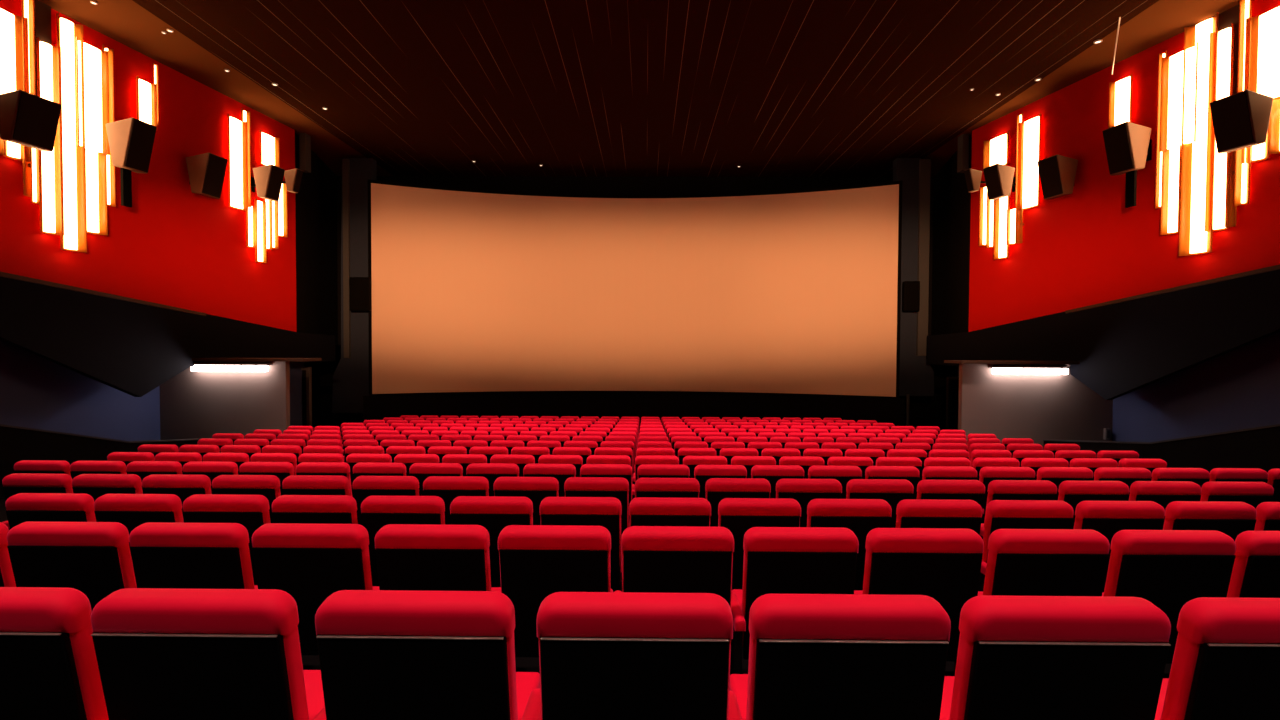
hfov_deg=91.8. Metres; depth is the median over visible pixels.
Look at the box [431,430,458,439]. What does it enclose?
chair
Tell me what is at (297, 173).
grille
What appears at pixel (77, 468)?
chair
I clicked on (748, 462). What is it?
chair
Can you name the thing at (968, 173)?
grille
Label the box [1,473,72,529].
chair
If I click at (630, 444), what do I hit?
chair
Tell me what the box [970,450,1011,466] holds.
chair
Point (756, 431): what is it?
chair
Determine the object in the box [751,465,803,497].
chair
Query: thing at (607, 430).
chair
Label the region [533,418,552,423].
chair
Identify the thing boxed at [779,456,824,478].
chair
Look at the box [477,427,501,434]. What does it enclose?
chair
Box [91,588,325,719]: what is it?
chair
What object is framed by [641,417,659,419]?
chair
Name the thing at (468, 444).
chair
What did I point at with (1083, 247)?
wall
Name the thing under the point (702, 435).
chair
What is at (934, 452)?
chair
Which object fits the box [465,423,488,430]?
chair
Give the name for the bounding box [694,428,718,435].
chair
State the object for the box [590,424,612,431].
chair
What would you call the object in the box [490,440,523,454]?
chair
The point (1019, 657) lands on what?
chair
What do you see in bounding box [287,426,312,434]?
chair
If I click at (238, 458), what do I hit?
chair
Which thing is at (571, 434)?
chair
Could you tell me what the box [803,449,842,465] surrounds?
chair
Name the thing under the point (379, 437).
chair
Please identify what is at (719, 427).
chair
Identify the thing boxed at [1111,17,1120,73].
cable
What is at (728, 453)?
chair
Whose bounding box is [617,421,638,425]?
chair
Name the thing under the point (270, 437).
chair
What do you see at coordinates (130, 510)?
chair
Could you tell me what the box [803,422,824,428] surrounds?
chair
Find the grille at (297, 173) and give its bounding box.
[293,169,302,192]
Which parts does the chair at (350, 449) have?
backrest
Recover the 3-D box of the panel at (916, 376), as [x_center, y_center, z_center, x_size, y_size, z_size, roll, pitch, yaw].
[8.960,-2.682,20.270,1.317,7.717,0.470,0,1,1]
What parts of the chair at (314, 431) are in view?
backrest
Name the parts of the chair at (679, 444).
backrest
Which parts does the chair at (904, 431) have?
backrest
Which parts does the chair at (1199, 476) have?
backrest, panel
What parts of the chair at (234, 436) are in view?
backrest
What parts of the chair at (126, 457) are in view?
backrest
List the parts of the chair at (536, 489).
panel, backrest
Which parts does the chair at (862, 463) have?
backrest, panel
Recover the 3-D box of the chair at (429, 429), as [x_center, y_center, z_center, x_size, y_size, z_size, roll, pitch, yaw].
[-4.358,1.928,13.529,0.581,1.012,0.660,0,1,1]
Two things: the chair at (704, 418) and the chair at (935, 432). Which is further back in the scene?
the chair at (704, 418)
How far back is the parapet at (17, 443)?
10.82 m
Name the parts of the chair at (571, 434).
backrest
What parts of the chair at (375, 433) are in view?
backrest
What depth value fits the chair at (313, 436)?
10.93 m
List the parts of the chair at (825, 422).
backrest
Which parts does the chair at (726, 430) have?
backrest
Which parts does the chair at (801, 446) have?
backrest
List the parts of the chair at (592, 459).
backrest, armrest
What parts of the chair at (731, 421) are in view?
backrest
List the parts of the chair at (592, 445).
backrest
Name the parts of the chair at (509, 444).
backrest, panel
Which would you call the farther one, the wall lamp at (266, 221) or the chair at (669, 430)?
the wall lamp at (266, 221)
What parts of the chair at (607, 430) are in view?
backrest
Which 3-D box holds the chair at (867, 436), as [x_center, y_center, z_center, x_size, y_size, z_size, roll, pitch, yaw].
[4.331,1.919,12.293,0.581,1.012,0.660,0,1,1]
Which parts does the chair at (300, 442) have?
backrest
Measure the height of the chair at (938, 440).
1.012 m
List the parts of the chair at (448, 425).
backrest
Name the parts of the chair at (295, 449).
backrest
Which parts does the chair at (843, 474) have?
backrest, panel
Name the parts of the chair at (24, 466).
panel, backrest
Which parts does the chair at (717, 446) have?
panel, backrest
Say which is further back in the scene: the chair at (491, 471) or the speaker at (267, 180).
the speaker at (267, 180)
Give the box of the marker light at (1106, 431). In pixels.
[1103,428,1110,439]
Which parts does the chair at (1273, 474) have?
backrest, panel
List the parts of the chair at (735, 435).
backrest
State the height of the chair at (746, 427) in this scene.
1.012 m
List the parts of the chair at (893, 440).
backrest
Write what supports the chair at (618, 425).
on the floor
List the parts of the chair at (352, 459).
panel, backrest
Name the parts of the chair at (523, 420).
backrest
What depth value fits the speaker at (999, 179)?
15.78 m
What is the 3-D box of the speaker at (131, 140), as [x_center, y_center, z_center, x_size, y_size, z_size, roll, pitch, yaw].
[-10.320,-3.924,12.470,0.894,1.677,0.518,0,1,8]
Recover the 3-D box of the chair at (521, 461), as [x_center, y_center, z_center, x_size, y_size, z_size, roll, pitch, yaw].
[-1.512,1.642,7.739,0.581,1.012,0.660,0,1,1]
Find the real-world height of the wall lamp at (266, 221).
3.835 m
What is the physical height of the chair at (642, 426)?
1.012 m
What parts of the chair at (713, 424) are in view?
backrest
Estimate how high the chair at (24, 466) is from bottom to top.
1.012 m
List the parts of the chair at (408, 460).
panel, backrest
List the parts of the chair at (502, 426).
backrest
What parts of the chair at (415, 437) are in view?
backrest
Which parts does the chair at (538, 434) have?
backrest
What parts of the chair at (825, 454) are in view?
backrest, panel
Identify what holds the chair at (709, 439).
on the floor
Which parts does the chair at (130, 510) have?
panel, backrest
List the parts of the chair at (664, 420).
backrest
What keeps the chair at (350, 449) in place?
on the floor
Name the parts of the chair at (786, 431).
backrest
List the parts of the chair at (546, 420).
backrest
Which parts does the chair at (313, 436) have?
backrest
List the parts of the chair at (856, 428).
backrest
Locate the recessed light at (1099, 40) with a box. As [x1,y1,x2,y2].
[1094,39,1101,43]
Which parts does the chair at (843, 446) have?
backrest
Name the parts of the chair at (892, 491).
backrest, panel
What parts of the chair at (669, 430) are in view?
backrest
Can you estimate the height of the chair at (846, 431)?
1.012 m
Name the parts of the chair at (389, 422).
backrest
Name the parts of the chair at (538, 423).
backrest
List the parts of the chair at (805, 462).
backrest, panel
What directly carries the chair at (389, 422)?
on the floor
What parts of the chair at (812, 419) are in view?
backrest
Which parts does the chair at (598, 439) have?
backrest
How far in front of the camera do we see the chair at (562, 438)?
10.89 m
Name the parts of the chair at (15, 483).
panel, backrest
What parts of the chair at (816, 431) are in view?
backrest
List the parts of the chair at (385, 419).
backrest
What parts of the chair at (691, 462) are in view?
panel, backrest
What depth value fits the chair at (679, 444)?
9.71 m
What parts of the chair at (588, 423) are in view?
backrest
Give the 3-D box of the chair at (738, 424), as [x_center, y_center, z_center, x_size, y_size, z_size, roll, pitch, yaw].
[2.623,2.055,15.767,0.581,1.012,0.660,0,1,1]
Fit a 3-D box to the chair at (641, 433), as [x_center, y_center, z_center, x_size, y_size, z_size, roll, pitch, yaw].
[0.271,1.899,12.332,0.581,1.012,0.660,0,1,1]
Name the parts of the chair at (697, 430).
backrest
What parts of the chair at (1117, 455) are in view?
backrest, panel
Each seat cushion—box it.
[303,670,324,719]
[491,587,500,592]
[516,672,539,719]
[729,674,747,719]
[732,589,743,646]
[854,590,862,593]
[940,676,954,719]
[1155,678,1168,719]
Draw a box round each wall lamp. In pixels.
[0,0,40,203]
[23,13,115,251]
[136,63,158,130]
[228,108,287,262]
[979,113,1040,258]
[1108,73,1132,127]
[1155,12,1236,255]
[1234,0,1279,205]
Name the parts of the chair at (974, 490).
backrest, panel, armrest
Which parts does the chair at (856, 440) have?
backrest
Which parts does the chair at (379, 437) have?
backrest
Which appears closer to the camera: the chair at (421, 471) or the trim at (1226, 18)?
the chair at (421, 471)
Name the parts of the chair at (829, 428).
backrest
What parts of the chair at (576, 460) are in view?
backrest, panel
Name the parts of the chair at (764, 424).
backrest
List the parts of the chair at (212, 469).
panel, backrest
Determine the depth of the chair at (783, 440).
10.85 m
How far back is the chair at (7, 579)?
2.97 m
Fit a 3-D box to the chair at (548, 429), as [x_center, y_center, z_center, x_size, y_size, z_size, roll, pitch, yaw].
[-2.038,1.939,13.507,0.581,1.012,0.660,0,1,1]
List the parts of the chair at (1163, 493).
backrest, panel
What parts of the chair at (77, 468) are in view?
panel, backrest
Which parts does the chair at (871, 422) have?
backrest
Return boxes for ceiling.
[39,0,1239,176]
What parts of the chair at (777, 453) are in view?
panel, backrest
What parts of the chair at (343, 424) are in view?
backrest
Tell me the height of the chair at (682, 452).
1.012 m
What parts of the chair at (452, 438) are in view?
backrest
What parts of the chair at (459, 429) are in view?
backrest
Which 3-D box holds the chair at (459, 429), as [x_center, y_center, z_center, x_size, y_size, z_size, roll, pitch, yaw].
[-3.778,1.931,13.523,0.581,1.012,0.660,0,1,1]
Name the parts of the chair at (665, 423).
backrest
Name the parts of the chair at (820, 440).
backrest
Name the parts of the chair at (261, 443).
backrest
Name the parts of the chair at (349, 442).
backrest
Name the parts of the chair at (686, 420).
backrest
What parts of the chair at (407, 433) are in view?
backrest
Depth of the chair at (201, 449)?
8.63 m
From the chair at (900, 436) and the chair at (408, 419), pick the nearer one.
the chair at (900, 436)
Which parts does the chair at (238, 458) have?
backrest, panel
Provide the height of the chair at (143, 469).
1.012 m
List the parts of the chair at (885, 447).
backrest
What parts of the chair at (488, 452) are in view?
backrest, panel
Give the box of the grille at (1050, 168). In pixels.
[1037,156,1062,198]
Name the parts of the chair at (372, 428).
backrest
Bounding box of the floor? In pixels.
[0,427,1171,677]
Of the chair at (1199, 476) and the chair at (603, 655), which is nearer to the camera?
the chair at (603, 655)
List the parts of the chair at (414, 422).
backrest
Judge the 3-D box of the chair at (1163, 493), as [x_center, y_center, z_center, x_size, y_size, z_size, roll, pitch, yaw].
[4.308,1.490,5.314,0.581,1.012,0.660,0,1,1]
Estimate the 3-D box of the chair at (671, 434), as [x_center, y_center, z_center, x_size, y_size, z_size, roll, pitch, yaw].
[0.851,1.901,12.327,0.581,1.012,0.660,0,1,1]
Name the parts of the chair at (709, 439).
backrest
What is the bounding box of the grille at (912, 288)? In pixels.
[906,282,918,309]
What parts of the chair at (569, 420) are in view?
backrest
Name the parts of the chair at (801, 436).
backrest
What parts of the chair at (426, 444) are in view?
backrest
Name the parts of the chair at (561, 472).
panel, backrest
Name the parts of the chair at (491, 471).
panel, backrest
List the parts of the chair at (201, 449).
backrest, panel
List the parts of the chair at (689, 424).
backrest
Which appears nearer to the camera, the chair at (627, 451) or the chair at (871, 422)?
the chair at (627, 451)
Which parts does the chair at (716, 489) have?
backrest, panel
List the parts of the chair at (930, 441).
backrest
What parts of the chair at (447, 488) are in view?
panel, backrest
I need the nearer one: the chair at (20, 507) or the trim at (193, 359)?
the chair at (20, 507)
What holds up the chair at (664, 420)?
on the floor
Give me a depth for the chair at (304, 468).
6.30 m
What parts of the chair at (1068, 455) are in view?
backrest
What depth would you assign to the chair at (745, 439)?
10.85 m
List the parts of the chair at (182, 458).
backrest, panel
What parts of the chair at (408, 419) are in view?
backrest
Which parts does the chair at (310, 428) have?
backrest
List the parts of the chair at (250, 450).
backrest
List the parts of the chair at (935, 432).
backrest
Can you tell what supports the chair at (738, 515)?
on the floor
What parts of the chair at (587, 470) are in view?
backrest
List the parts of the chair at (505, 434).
backrest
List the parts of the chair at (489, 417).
backrest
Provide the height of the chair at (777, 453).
1.012 m
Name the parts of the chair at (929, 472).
backrest, panel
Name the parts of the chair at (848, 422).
backrest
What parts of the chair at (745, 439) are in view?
backrest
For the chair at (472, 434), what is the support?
on the floor
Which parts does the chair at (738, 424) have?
backrest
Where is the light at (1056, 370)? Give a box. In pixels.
[988,366,1069,374]
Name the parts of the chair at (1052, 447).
backrest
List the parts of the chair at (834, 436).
backrest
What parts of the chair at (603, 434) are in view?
backrest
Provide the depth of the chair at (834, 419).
17.74 m
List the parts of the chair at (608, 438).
backrest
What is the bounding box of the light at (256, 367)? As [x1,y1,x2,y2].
[191,363,271,371]
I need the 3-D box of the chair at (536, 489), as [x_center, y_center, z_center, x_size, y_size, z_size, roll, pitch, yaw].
[-0.911,1.464,5.364,0.581,1.012,0.660,0,1,1]
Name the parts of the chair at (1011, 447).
backrest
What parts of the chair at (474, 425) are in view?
backrest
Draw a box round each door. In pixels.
[301,367,311,425]
[946,377,958,429]
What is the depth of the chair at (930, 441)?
10.83 m
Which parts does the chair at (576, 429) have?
backrest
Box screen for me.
[368,179,901,396]
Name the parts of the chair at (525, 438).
backrest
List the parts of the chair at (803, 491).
backrest, panel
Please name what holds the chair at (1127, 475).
on the floor
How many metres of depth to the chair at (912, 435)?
11.98 m
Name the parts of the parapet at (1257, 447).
cap rail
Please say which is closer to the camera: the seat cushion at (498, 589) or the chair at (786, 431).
the seat cushion at (498, 589)
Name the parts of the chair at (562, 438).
backrest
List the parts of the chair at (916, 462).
backrest, panel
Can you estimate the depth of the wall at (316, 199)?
20.38 m
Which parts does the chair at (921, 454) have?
backrest, panel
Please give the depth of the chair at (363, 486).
5.07 m
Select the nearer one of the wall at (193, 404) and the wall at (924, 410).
the wall at (193, 404)
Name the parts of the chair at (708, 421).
backrest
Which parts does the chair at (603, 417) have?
backrest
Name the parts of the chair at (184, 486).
panel, backrest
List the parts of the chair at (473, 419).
backrest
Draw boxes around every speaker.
[0,90,60,151]
[106,118,156,206]
[186,153,227,198]
[251,164,284,200]
[282,168,302,192]
[349,277,371,310]
[902,281,919,310]
[964,168,985,191]
[983,163,1015,199]
[1037,155,1077,199]
[1102,122,1151,207]
[1210,90,1272,152]
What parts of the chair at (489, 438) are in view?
backrest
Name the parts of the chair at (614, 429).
backrest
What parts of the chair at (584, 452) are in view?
backrest, panel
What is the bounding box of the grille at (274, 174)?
[266,165,284,200]
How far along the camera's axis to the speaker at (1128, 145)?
12.56 m
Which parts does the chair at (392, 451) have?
panel, backrest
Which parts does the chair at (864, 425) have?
backrest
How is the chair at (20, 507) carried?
on the floor
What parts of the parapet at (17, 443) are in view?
cap rail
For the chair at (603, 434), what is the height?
1.012 m
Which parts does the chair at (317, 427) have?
backrest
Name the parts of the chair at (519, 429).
backrest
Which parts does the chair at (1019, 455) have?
backrest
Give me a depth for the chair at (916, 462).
7.39 m
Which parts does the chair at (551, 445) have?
backrest, panel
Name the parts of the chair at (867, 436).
backrest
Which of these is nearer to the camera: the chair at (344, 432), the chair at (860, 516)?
the chair at (860, 516)
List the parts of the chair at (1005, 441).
backrest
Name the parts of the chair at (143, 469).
panel, backrest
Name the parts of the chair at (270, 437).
backrest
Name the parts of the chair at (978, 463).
panel, backrest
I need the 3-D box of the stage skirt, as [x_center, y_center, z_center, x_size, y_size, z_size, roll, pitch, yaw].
[-0.220,1.908,21.135,17.479,1.458,2.242,0,1,1]
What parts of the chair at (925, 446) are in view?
backrest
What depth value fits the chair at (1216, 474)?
6.21 m
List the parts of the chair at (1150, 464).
backrest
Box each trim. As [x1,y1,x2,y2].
[0,272,205,315]
[34,0,51,95]
[192,358,321,360]
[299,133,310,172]
[944,360,1079,363]
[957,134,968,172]
[1065,264,1279,313]
[1218,5,1238,94]
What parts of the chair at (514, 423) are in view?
backrest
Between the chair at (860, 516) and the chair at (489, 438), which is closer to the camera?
the chair at (860, 516)
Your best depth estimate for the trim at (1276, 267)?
12.08 m
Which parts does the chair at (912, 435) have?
backrest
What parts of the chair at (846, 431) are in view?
backrest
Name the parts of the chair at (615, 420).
backrest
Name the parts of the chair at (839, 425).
backrest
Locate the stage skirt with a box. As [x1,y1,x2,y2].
[363,392,904,430]
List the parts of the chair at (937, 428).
backrest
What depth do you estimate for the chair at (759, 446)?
9.70 m
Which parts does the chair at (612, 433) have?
backrest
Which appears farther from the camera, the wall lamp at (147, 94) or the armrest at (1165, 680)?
the wall lamp at (147, 94)
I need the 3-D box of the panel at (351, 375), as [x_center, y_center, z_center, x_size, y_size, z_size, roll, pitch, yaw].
[-9.451,-2.425,20.455,1.373,8.349,0.470,0,1,1]
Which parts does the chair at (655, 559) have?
backrest, panel, armrest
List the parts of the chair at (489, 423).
backrest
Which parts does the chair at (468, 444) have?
backrest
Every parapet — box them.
[0,424,201,497]
[1043,424,1279,472]
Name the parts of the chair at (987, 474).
backrest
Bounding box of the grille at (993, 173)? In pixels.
[983,164,1001,198]
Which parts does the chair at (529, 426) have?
backrest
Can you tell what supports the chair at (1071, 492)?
on the floor
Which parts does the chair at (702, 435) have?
backrest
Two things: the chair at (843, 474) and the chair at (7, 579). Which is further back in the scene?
the chair at (843, 474)
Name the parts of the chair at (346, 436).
backrest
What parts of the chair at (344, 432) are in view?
backrest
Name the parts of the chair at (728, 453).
panel, backrest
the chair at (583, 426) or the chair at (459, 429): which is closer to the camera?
the chair at (459, 429)
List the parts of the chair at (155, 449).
backrest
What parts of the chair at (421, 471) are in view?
panel, backrest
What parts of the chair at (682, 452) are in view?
panel, backrest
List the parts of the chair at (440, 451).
panel, backrest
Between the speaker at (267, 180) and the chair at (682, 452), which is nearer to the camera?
the chair at (682, 452)
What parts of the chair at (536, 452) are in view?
panel, backrest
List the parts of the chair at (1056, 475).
backrest, panel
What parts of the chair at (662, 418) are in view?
backrest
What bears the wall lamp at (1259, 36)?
attached to the wall at (1083, 247)
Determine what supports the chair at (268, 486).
on the floor
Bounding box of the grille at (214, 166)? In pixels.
[202,153,227,197]
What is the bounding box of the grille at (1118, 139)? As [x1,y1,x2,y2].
[1102,123,1133,174]
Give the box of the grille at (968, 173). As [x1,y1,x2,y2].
[964,169,972,191]
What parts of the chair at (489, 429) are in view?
backrest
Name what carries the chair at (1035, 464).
on the floor
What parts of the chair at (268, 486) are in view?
panel, backrest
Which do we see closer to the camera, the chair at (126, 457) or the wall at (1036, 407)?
the chair at (126, 457)
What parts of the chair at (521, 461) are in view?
backrest, panel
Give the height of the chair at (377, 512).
1.012 m
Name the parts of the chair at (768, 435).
backrest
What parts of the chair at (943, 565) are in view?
backrest, panel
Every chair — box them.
[0,522,15,586]
[0,587,108,719]
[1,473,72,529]
[5,460,70,506]
[5,493,95,528]
[7,521,136,609]
[70,461,126,479]
[72,474,142,501]
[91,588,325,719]
[94,494,183,545]
[107,452,154,471]
[126,461,181,490]
[129,522,257,588]
[138,444,178,456]
[142,474,211,522]
[155,452,201,473]
[179,445,219,460]
[183,461,237,493]
[183,494,270,584]
[197,438,232,452]
[203,453,248,474]
[212,433,243,444]
[212,475,280,522]
[220,445,260,461]
[234,439,269,452]
[239,462,293,494]
[245,433,275,444]
[250,453,296,474]
[252,523,378,654]
[253,429,281,438]
[262,445,301,464]
[270,439,305,453]
[272,495,357,523]
[277,434,308,445]
[282,475,349,495]
[283,430,310,439]
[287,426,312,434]
[296,462,351,495]
[298,453,343,463]
[303,445,342,454]
[307,439,341,446]
[310,434,344,461]
[312,430,343,455]
[314,426,342,447]
[315,590,540,719]
[341,423,364,443]
[341,426,366,449]
[342,430,369,447]
[343,434,373,462]
[344,439,378,461]
[345,446,383,457]
[346,453,391,497]
[353,462,406,479]
[353,476,418,525]
[361,496,444,585]
[363,420,384,426]
[366,423,388,429]
[368,426,393,433]
[372,430,399,438]
[375,434,406,445]
[375,524,500,592]
[380,440,414,453]
[383,417,402,422]
[386,420,407,425]
[386,446,425,462]
[391,423,413,429]
[394,454,438,475]
[395,426,420,433]
[400,415,418,419]
[401,430,428,439]
[404,418,423,422]
[408,434,438,445]
[409,420,430,426]
[409,463,462,495]
[415,423,438,429]
[417,440,450,453]
[420,415,438,419]
[422,427,447,434]
[423,476,488,524]
[426,418,445,422]
[428,446,466,462]
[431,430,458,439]
[433,420,453,426]
[440,416,458,419]
[440,423,463,430]
[441,435,471,445]
[442,454,486,475]
[447,418,466,422]
[450,427,474,434]
[450,496,532,586]
[453,440,487,453]
[456,420,476,426]
[460,416,478,419]
[460,431,487,439]
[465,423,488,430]
[466,463,518,495]
[469,418,488,423]
[469,446,507,462]
[474,435,503,446]
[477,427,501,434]
[479,421,499,426]
[480,416,498,420]
[490,418,509,423]
[490,424,512,430]
[490,431,517,439]
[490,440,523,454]
[490,454,534,476]
[493,477,558,524]
[498,525,621,657]
[500,416,518,420]
[502,421,522,426]
[504,427,528,434]
[507,435,536,446]
[511,447,549,463]
[512,418,531,423]
[515,424,537,430]
[520,431,546,439]
[521,416,538,420]
[523,464,575,496]
[525,421,545,426]
[527,440,560,454]
[531,427,555,434]
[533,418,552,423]
[536,592,741,719]
[538,455,582,476]
[539,435,569,446]
[539,497,621,591]
[540,424,562,430]
[541,416,558,420]
[548,421,568,426]
[550,431,576,440]
[553,447,590,464]
[555,418,574,423]
[558,427,582,434]
[561,416,578,420]
[564,441,597,454]
[564,477,629,535]
[565,424,587,430]
[571,421,591,427]
[572,435,602,446]
[576,419,595,423]
[579,431,606,440]
[580,464,633,520]
[581,416,598,420]
[585,428,609,435]
[587,455,634,498]
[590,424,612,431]
[594,421,614,427]
[594,447,634,484]
[598,419,617,425]
[601,416,618,421]
[601,441,634,472]
[605,436,636,464]
[609,431,636,457]
[612,428,637,449]
[615,424,637,443]
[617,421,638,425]
[619,419,638,437]
[621,417,639,432]
[621,526,745,674]
[629,497,710,526]
[635,455,678,481]
[635,478,699,497]
[636,447,674,455]
[637,441,670,447]
[637,464,689,478]
[638,436,667,441]
[639,432,665,436]
[640,422,661,425]
[640,425,662,428]
[640,428,664,431]
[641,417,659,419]
[641,419,660,421]
[661,417,679,425]
[662,419,681,428]
[664,422,684,430]
[665,425,687,435]
[667,428,691,440]
[669,432,695,442]
[671,436,701,448]
[674,441,707,456]
[678,448,715,464]
[682,417,699,421]
[683,456,726,477]
[684,419,703,424]
[687,422,707,427]
[690,425,712,431]
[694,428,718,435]
[694,465,746,497]
[699,432,725,441]
[702,417,719,421]
[704,436,734,447]
[705,478,770,526]
[706,419,724,424]
[710,422,730,427]
[711,442,744,455]
[715,425,737,431]
[718,498,800,589]
[720,448,757,464]
[721,428,745,435]
[722,417,739,421]
[727,419,746,424]
[728,432,755,441]
[729,594,950,719]
[731,456,775,477]
[732,527,858,659]
[733,422,754,427]
[737,436,767,447]
[740,425,762,431]
[742,417,760,421]
[748,429,773,436]
[748,442,781,455]
[749,420,768,424]
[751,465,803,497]
[756,422,777,428]
[758,432,785,441]
[761,448,799,464]
[762,417,780,421]
[765,425,788,431]
[770,420,789,424]
[770,437,800,447]
[776,429,800,436]
[776,479,841,526]
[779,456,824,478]
[780,422,800,428]
[782,418,800,421]
[785,442,818,455]
[788,433,815,441]
[790,425,813,432]
[792,420,811,424]
[803,418,821,422]
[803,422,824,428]
[803,429,827,436]
[803,437,833,448]
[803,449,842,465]
[807,499,891,589]
[808,465,861,498]
[814,420,833,425]
[815,426,838,432]
[818,433,845,441]
[821,442,855,456]
[823,418,841,422]
[826,423,847,428]
[827,457,872,478]
[830,429,855,436]
[835,420,855,425]
[836,437,866,448]
[840,426,863,432]
[845,449,884,465]
[846,479,913,527]
[848,433,875,442]
[849,423,870,428]
[854,528,983,675]
[857,420,876,425]
[857,429,882,436]
[858,442,893,456]
[865,466,919,498]
[866,426,888,432]
[869,437,899,448]
[873,423,894,428]
[876,457,921,481]
[878,433,905,442]
[885,429,910,436]
[887,449,926,480]
[891,426,914,432]
[895,443,930,457]
[895,499,986,590]
[902,437,933,449]
[908,433,935,443]
[912,430,937,438]
[916,426,939,434]
[917,480,984,538]
[922,466,983,513]
[924,457,970,467]
[929,449,968,458]
[932,443,967,450]
[935,438,966,444]
[938,433,965,438]
[939,430,965,434]
[940,595,1170,719]
[967,434,996,445]
[968,438,999,451]
[969,443,1004,460]
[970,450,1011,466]
[972,458,1019,480]
[977,529,1109,595]
[979,467,1034,522]
[981,480,1056,526]
[982,500,1073,562]
[1001,438,1033,449]
[1006,443,1042,457]
[1013,450,1053,466]
[1021,458,1068,479]
[1037,467,1092,499]
[1043,444,1079,457]
[1055,450,1095,466]
[1058,480,1128,528]
[1069,458,1117,480]
[1074,501,1164,591]
[1094,467,1151,500]
[1097,450,1138,466]
[1102,530,1235,663]
[1118,458,1166,479]
[1129,481,1201,525]
[1151,468,1209,486]
[1155,597,1279,719]
[1163,501,1256,540]
[1200,481,1273,508]
[1209,468,1267,482]
[1227,531,1279,597]
[1254,502,1279,530]
[1267,468,1279,501]
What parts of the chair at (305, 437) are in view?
backrest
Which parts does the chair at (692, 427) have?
backrest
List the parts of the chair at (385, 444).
backrest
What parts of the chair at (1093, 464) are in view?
backrest, panel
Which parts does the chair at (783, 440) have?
backrest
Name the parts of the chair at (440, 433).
backrest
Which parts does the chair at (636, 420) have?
backrest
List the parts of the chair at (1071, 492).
backrest, panel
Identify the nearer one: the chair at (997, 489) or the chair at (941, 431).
the chair at (997, 489)
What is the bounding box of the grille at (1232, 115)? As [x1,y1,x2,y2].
[1210,91,1253,151]
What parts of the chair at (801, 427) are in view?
backrest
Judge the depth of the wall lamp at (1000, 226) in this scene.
16.17 m
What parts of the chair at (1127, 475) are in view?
backrest, panel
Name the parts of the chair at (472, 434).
backrest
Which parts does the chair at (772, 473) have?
backrest, panel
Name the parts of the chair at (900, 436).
backrest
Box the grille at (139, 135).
[125,119,156,172]
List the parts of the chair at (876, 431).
backrest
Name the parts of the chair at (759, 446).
backrest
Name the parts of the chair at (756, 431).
backrest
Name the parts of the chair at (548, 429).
backrest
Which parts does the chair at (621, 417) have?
backrest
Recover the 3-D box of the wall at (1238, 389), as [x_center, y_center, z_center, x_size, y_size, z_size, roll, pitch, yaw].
[12.600,-0.530,7.783,0.150,7.200,24.319,0,1,-11]
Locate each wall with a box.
[0,0,335,396]
[0,340,303,440]
[160,361,289,439]
[295,133,337,344]
[307,176,955,429]
[927,0,1279,399]
[931,134,971,334]
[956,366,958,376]
[958,364,1112,446]
[1112,332,1279,441]
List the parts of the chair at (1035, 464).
panel, backrest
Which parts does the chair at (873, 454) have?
backrest, panel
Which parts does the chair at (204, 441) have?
backrest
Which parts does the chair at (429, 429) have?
backrest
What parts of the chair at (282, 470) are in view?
panel, backrest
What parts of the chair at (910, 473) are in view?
backrest, panel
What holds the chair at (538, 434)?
on the floor
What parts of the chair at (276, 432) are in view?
backrest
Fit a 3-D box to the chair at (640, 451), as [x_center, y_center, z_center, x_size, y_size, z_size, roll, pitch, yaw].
[0.239,1.719,8.875,0.581,1.012,0.660,0,1,1]
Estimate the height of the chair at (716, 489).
1.012 m
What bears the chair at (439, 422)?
on the floor
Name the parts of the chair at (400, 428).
backrest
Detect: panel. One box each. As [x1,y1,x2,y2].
[332,158,376,412]
[893,158,933,395]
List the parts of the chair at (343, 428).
backrest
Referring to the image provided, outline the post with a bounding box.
[906,394,909,425]
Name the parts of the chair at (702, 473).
backrest, panel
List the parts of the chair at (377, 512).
backrest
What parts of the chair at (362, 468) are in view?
panel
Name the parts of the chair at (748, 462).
panel, backrest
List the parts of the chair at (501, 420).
backrest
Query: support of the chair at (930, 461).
on the floor
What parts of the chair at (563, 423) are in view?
backrest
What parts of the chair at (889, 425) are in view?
backrest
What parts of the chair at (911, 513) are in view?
backrest, panel, armrest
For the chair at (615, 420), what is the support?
on the floor
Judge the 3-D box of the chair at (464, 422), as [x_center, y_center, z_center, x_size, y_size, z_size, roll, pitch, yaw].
[-4.336,2.020,15.833,0.581,1.012,0.660,0,1,1]
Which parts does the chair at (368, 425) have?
backrest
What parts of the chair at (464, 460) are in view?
backrest, panel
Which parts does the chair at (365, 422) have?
backrest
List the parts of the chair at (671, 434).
backrest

